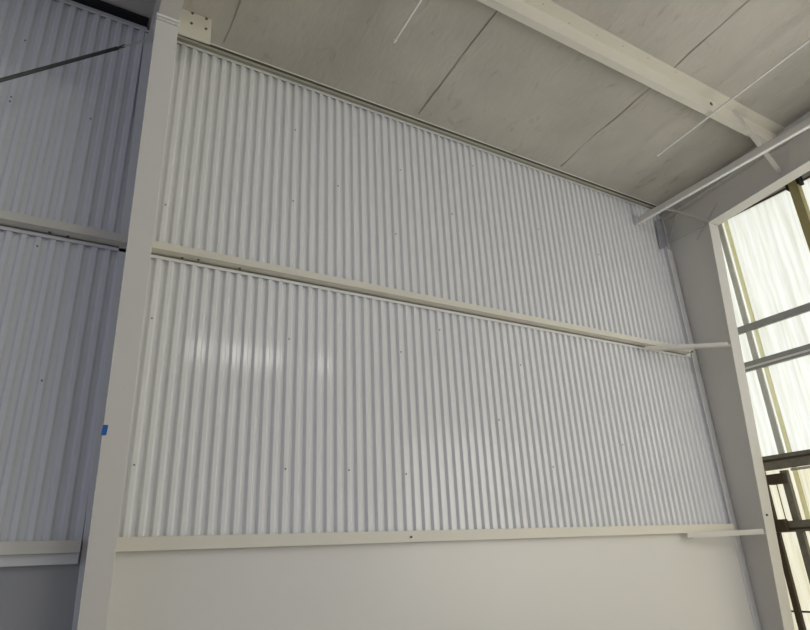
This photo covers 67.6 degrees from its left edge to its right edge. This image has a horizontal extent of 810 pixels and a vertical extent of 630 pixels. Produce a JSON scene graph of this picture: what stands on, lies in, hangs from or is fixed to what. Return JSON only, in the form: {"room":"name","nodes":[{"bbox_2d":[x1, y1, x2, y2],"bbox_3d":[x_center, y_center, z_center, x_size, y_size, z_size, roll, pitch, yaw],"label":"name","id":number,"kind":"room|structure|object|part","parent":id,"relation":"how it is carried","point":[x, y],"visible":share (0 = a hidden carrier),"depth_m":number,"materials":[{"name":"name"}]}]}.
{"room":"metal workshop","nodes":[
{"label":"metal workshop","id":0,"kind":"room"},
{"bbox_2d":[0,533,760,629],"bbox_3d":[-2.355,2.652,3.726,16.850,2.270,0.200,10,-25,-29],"label":"wall","id":1,"kind":"structure","parent":0,"point":[655,581],"depth_m":5.29,"materials":[{"name":"white paint"}]},
{"bbox_2d":[101,0,809,205],"bbox_3d":[1.861,-6.585,-0.821,16.903,1.613,18.307,10,-25,-29],"label":"ceiling","id":2,"kind":"structure","parent":0,"point":[469,68],"depth_m":6.79,"materials":[{"name":"white concrete"}]},
{"bbox_2d":[178,9,211,44],"bbox_3d":[-2.053,-2.785,5.811,0.368,0.368,0.088,10,-25,-29],"label":"clip","id":3,"kind":"object","parent":2,"relation":"attached to","point":[194,26],"visible":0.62,"depth_m":5.78,"materials":[{"name":"beige metal"}]},
{"bbox_2d":[763,171,809,198],"bbox_3d":[9.092,-5.152,3.065,0.060,1.843,18.150,10,-25,-29],"label":"beam","id":4,"kind":"structure","parent":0,"point":[806,174],"depth_m":8.38,"materials":[{"name":"grey metal"}]},
{"bbox_3d":[2.254,0.735,-3.741,17.000,0.150,18.300,10,-25,-29],"label":"floor","id":5,"kind":"structure","parent":0,"visible":0},
{"bbox_2d":[72,12,179,629],"bbox_3d":[-1.968,0.341,4.269,0.357,6.925,1.000,10,-25,-29],"label":"steel column","id":6,"kind":"structure","parent":5,"relation":"on","point":[94,584],"depth_m":4.27,"materials":[{"name":"metal"}]},
{"bbox_2d":[0,540,81,566],"bbox_3d":[-3.326,1.415,3.495,2.572,0.152,0.125,10,-25,-29],"label":"beam","id":7,"kind":"structure","parent":6,"relation":"attached to","point":[43,546],"depth_m":3.97,"materials":[{"name":"beige metal"}]},
{"bbox_3d":[-3.331,1.458,3.490,2.572,0.068,0.062,10,-25,-29],"label":"flat trim strip","id":8,"kind":"part","parent":7,"relation":"part of","materials":[{"name":"white metal"}]},
{"bbox_2d":[0,225,125,545],"bbox_3d":[-3.384,0.331,3.989,2.618,2.308,0.038,10,-25,-29],"label":"corrugated panel","id":9,"kind":"object","parent":7,"relation":"attached to","point":[56,292],"visible":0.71,"depth_m":4.44,"materials":[{"name":"white paint"}]},
{"bbox_3d":[-3.434,-0.724,4.412,2.618,0.032,0.038,10,-25,-29],"label":"trim","id":10,"kind":"part","parent":9,"relation":"part of","materials":[{"name":"white paint"}]},
{"bbox_2d":[0,209,127,247],"bbox_3d":[-3.426,-0.799,4.388,2.585,0.085,0.125,10,-25,-29],"label":"beam","id":11,"kind":"structure","parent":6,"relation":"attached to","point":[7,218],"depth_m":4.75,"materials":[{"name":"beige metal"}]},
{"bbox_2d":[0,0,148,232],"bbox_3d":[-3.489,-1.875,4.876,2.618,2.318,0.038,10,-25,-29],"label":"corrugated panel","id":12,"kind":"object","parent":11,"relation":"attached to","point":[66,131],"visible":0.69,"depth_m":5.19,"materials":[{"name":"white paint"}]},
{"bbox_3d":[-3.539,-2.934,5.302,2.618,0.032,0.038,10,-25,-29],"label":"trim","id":13,"kind":"part","parent":12,"relation":"part of","materials":[{"name":"white paint"}]},
{"bbox_2d":[0,39,145,82],"bbox_3d":[-2.996,-1.778,4.546,1.821,1.918,0.032,15,-28,-37],"label":"brace","id":14,"kind":"object","parent":6,"relation":"attached to","point":[14,76],"visible":1,"depth_m":4.88,"materials":[{"name":"metal"}]},
{"bbox_3d":[-3.074,-1.694,4.440,1.608,1.691,0.030,15,-28,-37],"label":"rod","id":15,"kind":"part","parent":14,"relation":"part of","materials":[{"name":"metal"}]},
{"bbox_2d":[55,0,148,29],"bbox_3d":[-3.579,-2.997,5.270,2.500,0.080,0.148,10,-25,-29],"label":"strut","id":16,"kind":"object","parent":6,"relation":"attached to","point":[100,6],"visible":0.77,"depth_m":5.72,"materials":[{"name":"black metal"}]},
{"bbox_2d":[101,425,107,434],"bbox_3d":[-1.976,0.757,3.980,0.036,0.066,0.006,10,-25,-29],"label":"tape piece","id":17,"kind":"object","parent":6,"relation":"attached to","point":[105,427],"visible":1,"depth_m":3.98,"materials":[{"name":"blue plastic"}]},
{"bbox_2d":[147,0,183,40],"bbox_3d":[2.019,-6.156,-0.947,0.155,2.284,17.742,10,-25,-29],"label":"rafter","id":18,"kind":"object","parent":6,"relation":"on","point":[170,8],"visible":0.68,"depth_m":4.83,"materials":[{"name":"paint"}]},
{"bbox_3d":[-1.947,-2.331,4.921,0.165,0.018,0.174,10,-25,-29],"label":"plate","id":19,"kind":"part","parent":6,"relation":"part of","materials":[{"name":"metal"}]},
{"bbox_3d":[-1.948,-2.364,4.933,0.175,0.028,0.178,10,-25,-29],"label":"cap plate","id":20,"kind":"part","parent":6,"relation":"part of","materials":[{"name":"white paint"}]},
{"bbox_2d":[151,240,692,354],"bbox_3d":[0.894,-0.043,6.779,7.245,0.080,0.180,10,-25,-29],"label":"beam","id":21,"kind":"structure","parent":6,"relation":"attached to","point":[158,248],"depth_m":6.13,"materials":[{"name":"beige metal"}]},
{"bbox_2d":[153,40,687,344],"bbox_3d":[0.896,-1.096,7.332,7.460,2.318,0.038,10,-25,-29],"label":"corrugated panel","id":22,"kind":"object","parent":21,"relation":"attached to","point":[257,166],"visible":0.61,"depth_m":6.74,"materials":[{"name":"white paint"}]},
{"bbox_3d":[0.846,-2.155,7.758,7.460,0.032,0.038,10,-25,-29],"label":"trim","id":23,"kind":"part","parent":22,"relation":"part of","materials":[{"name":"white paint"}]},
{"bbox_2d":[633,117,809,225],"bbox_3d":[5.229,-2.612,6.336,0.075,0.168,6.974,10,-25,-29],"label":"strut","id":24,"kind":"object","parent":22,"relation":"attached to","point":[805,124],"visible":1,"depth_m":7.91,"materials":[{"name":"galvanised steel"}]},
{"bbox_3d":[3.481,-1.425,9.080,0.075,0.168,0.050,10,-25,-29],"label":"plate","id":25,"kind":"part","parent":24,"relation":"part of","materials":[{"name":"white paint"}]},
{"bbox_2d":[116,523,734,551],"bbox_3d":[0.998,2.146,5.926,7.270,0.098,0.135,10,-25,-29],"label":"beam","id":26,"kind":"structure","parent":6,"relation":"attached to","point":[189,542],"depth_m":5.19,"materials":[{"name":"beige metal"}]},
{"bbox_2d":[117,254,729,536],"bbox_3d":[1.001,1.103,6.447,7.460,2.294,0.038,10,-25,-29],"label":"corrugated panel","id":27,"kind":"object","parent":26,"relation":"attached to","point":[263,404],"visible":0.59,"depth_m":5.77,"materials":[{"name":"white paint"}]},
{"bbox_3d":[0.951,0.055,6.868,7.460,0.032,0.038,10,-25,-29],"label":"trim","id":28,"kind":"part","parent":27,"relation":"part of","materials":[{"name":"white paint"}]},
{"bbox_2d":[655,218,794,629],"bbox_3d":[4.343,1.548,7.920,0.469,6.852,0.754,10,-25,-29],"label":"steel column","id":29,"kind":"structure","parent":5,"relation":"on","point":[698,268],"depth_m":8.10,"materials":[{"name":"metal"}]},
{"bbox_3d":[3.926,-1.254,9.293,0.218,0.596,0.010,10,-25,-29],"label":"shim plate","id":30,"kind":"part","parent":29,"relation":"part of","materials":[{"name":"grey metal"}]},
{"bbox_2d":[645,342,731,352],"bbox_3d":[3.751,0.423,8.038,1.212,0.134,0.175,1,-22,-8],"label":"brace","id":31,"kind":"object","parent":29,"relation":"attached to","point":[721,344],"visible":1,"depth_m":8.01,"materials":[{"name":"metal"}]},
{"bbox_2d":[687,529,768,537],"bbox_3d":[3.871,2.614,7.239,1.096,0.073,0.075,3,-23,-14],"label":"brace","id":32,"kind":"object","parent":29,"relation":"attached to","point":[751,531],"visible":1,"depth_m":7.26,"materials":[{"name":"metal"}]},
{"bbox_2d":[661,112,809,245],"bbox_3d":[8.492,-5.003,2.747,0.215,2.237,17.854,10,-25,-29],"label":"rafter","id":33,"kind":"object","parent":29,"relation":"on","point":[733,193],"visible":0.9,"depth_m":8.46,"materials":[{"name":"paint"}]},
{"bbox_2d":[177,34,656,208],"bbox_3d":[0.856,-2.201,7.772,7.428,0.080,0.112,10,-25,-29],"label":"strut","id":34,"kind":"object","parent":33,"relation":"attached to","point":[213,48],"visible":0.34,"depth_m":7.22,"materials":[{"name":"white metal"}]},
{"bbox_2d":[477,0,784,143],"bbox_3d":[-1.297,-3.475,4.584,14.625,0.224,0.241,10,-25,-29],"label":"beam","id":35,"kind":"structure","parent":33,"relation":"attached to","point":[547,17],"depth_m":6.69,"materials":[{"name":"beige metal"}]},
{"bbox_2d":[392,0,421,42],"bbox_3d":[1.524,-4.094,3.545,0.038,0.578,6.522,10,-25,-29],"label":"rod","id":36,"kind":"object","parent":35,"relation":"hanging from","point":[394,40],"visible":1,"depth_m":5.82,"materials":[{"name":"white metal"}]},
{"bbox_2d":[656,38,809,156],"bbox_3d":[4.960,-3.472,5.492,0.038,0.578,6.522,10,-25,-29],"label":"rod","id":37,"kind":"object","parent":35,"relation":"hanging from","point":[808,40],"visible":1,"depth_m":7.09,"materials":[{"name":"white metal"}]},
{"bbox_2d":[732,109,782,173],"bbox_3d":[4.532,-2.276,7.819,1.038,0.672,0.060,13,-27,-34],"label":"brace","id":38,"kind":"object","parent":35,"relation":"attached to","point":[751,134],"visible":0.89,"depth_m":7.82,"materials":[{"name":"metal"}]},
{"bbox_3d":[4.263,-1.510,9.191,0.010,0.694,0.757,10,-25,-29],"label":"knee plate","id":39,"kind":"part","parent":33,"relation":"part of","materials":[{"name":"metal"}]},
{"bbox_2d":[666,208,708,221],"bbox_3d":[4.147,-1.516,9.008,0.616,0.535,0.050,-20,-28,36],"label":"brace","id":40,"kind":"object","parent":33,"relation":"attached to","point":[668,209],"visible":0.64,"depth_m":8.96,"materials":[{"name":"metal"}]},
{"bbox_2d":[765,472,806,629],"bbox_3d":[4.872,3.398,7.638,0.058,3.166,0.070,10,-25,-29],"label":"post","id":41,"kind":"object","parent":5,"relation":"on","point":[795,602],"visible":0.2,"depth_m":7.65,"materials":[{"name":"brown metal"}]},
{"bbox_2d":[765,465,809,629],"bbox_3d":[5.244,3.264,7.193,0.034,3.050,1.550,10,-25,-29],"label":"panel","id":42,"kind":"object","parent":5,"relation":"on","point":[800,479],"visible":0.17,"depth_m":7.74,"materials":[{"name":"white plastic"}]},
{"bbox_2d":[779,470,809,582],"bbox_3d":[5.039,3.407,7.389,0.068,2.950,0.087,10,-25,-29],"label":"wall post","id":43,"kind":"object","parent":5,"relation":"on","point":[788,487],"visible":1,"depth_m":7.70,"materials":[{"name":"grey metal"}]},
{"bbox_2d":[766,473,786,484],"bbox_3d":[4.907,2.159,7.961,0.110,0.129,0.216,10,-25,-29],"label":"block","id":44,"kind":"object","parent":43,"relation":"attached to","point":[779,478],"visible":1,"depth_m":7.92,"materials":[{"name":"brown metal"}]},
{"bbox_2d":[776,485,785,518],"bbox_3d":[4.923,2.447,7.912,0.011,0.458,0.011,1,-22,-8],"label":"wire","id":45,"kind":"object","parent":44,"relation":"hanging from","point":[776,485],"visible":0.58,"depth_m":7.91,"materials":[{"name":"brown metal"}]},
{"bbox_2d":[785,176,809,250],"bbox_3d":[5.521,1.072,7.208,0.130,7.100,0.186,10,-25,-29],"label":"post","id":46,"kind":"object","parent":5,"relation":"on","point":[794,187],"visible":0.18,"depth_m":8.21,"materials":[{"name":"metal"}]},
{"bbox_2d":[714,176,809,224],"bbox_3d":[9.126,-4.332,2.606,0.026,0.022,17.950,10,-25,-29],"label":"rail","id":47,"kind":"object","parent":46,"relation":"attached to","point":[808,177],"visible":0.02,"depth_m":8.70,"materials":[{"name":"brown metal"}]},
{"bbox_2d":[737,302,809,334],"bbox_3d":[6.673,-1.006,5.915,0.050,0.100,7.950,10,-25,-29],"label":"beam","id":48,"kind":"structure","parent":46,"relation":"attached to","point":[793,312],"depth_m":8.34,"materials":[{"name":"grey metal"}]},
{"bbox_2d":[721,190,809,456],"bbox_3d":[5.045,0.196,8.521,0.034,3.646,1.752,10,-25,-29],"label":"panel","id":49,"kind":"object","parent":48,"relation":"attached to","point":[770,253],"visible":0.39,"depth_m":8.40,"materials":[{"name":"white plastic"}]},
{"bbox_2d":[802,178,809,209],"bbox_3d":[6.728,-0.943,5.889,0.022,3.646,4.898,10,-25,-29],"label":"panel","id":50,"kind":"object","parent":48,"relation":"attached to","point":[806,187],"visible":0.33,"depth_m":8.29,"materials":[{"name":"white plastic"}]},
{"bbox_2d":[744,344,809,372],"bbox_3d":[6.688,-0.504,5.708,0.070,0.128,7.950,10,-25,-29],"label":"beam","id":51,"kind":"structure","parent":46,"relation":"attached to","point":[804,350],"depth_m":8.21,"materials":[{"name":"grey metal"}]},
{"bbox_2d":[762,449,809,470],"bbox_3d":[6.730,0.730,5.200,0.110,0.180,7.950,10,-25,-29],"label":"beam","id":52,"kind":"structure","parent":46,"relation":"attached to","point":[797,458],"depth_m":7.88,"materials":[{"name":"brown metal"}]},
{"bbox_2d":[717,224,784,453],"bbox_3d":[4.918,0.253,8.646,0.028,3.646,0.077,10,-25,-29],"label":"wall post","id":53,"kind":"object","parent":52,"relation":"attached to","point":[761,378],"visible":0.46,"depth_m":8.58,"materials":[{"name":"metal"}]},
{"bbox_2d":[776,519,809,532],"bbox_3d":[6.765,1.476,4.900,0.110,0.135,7.950,10,-25,-29],"label":"beam","id":54,"kind":"structure","parent":46,"relation":"attached to","point":[795,525],"depth_m":7.63,"materials":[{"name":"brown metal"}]},
{"bbox_2d":[774,519,789,531],"bbox_3d":[4.835,2.708,7.783,0.082,0.144,0.167,10,-25,-29],"label":"block","id":55,"kind":"object","parent":54,"relation":"attached to","point":[780,524],"visible":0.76,"depth_m":7.74,"materials":[{"name":"brown metal"}]},
{"bbox_2d":[790,466,809,470],"bbox_3d":[6.907,0.749,4.960,0.030,0.030,7.403,10,-25,-29],"label":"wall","id":56,"kind":"structure","parent":46,"relation":"attached to","point":[804,467],"depth_m":7.79,"materials":[{"name":"metal"}]}
]}

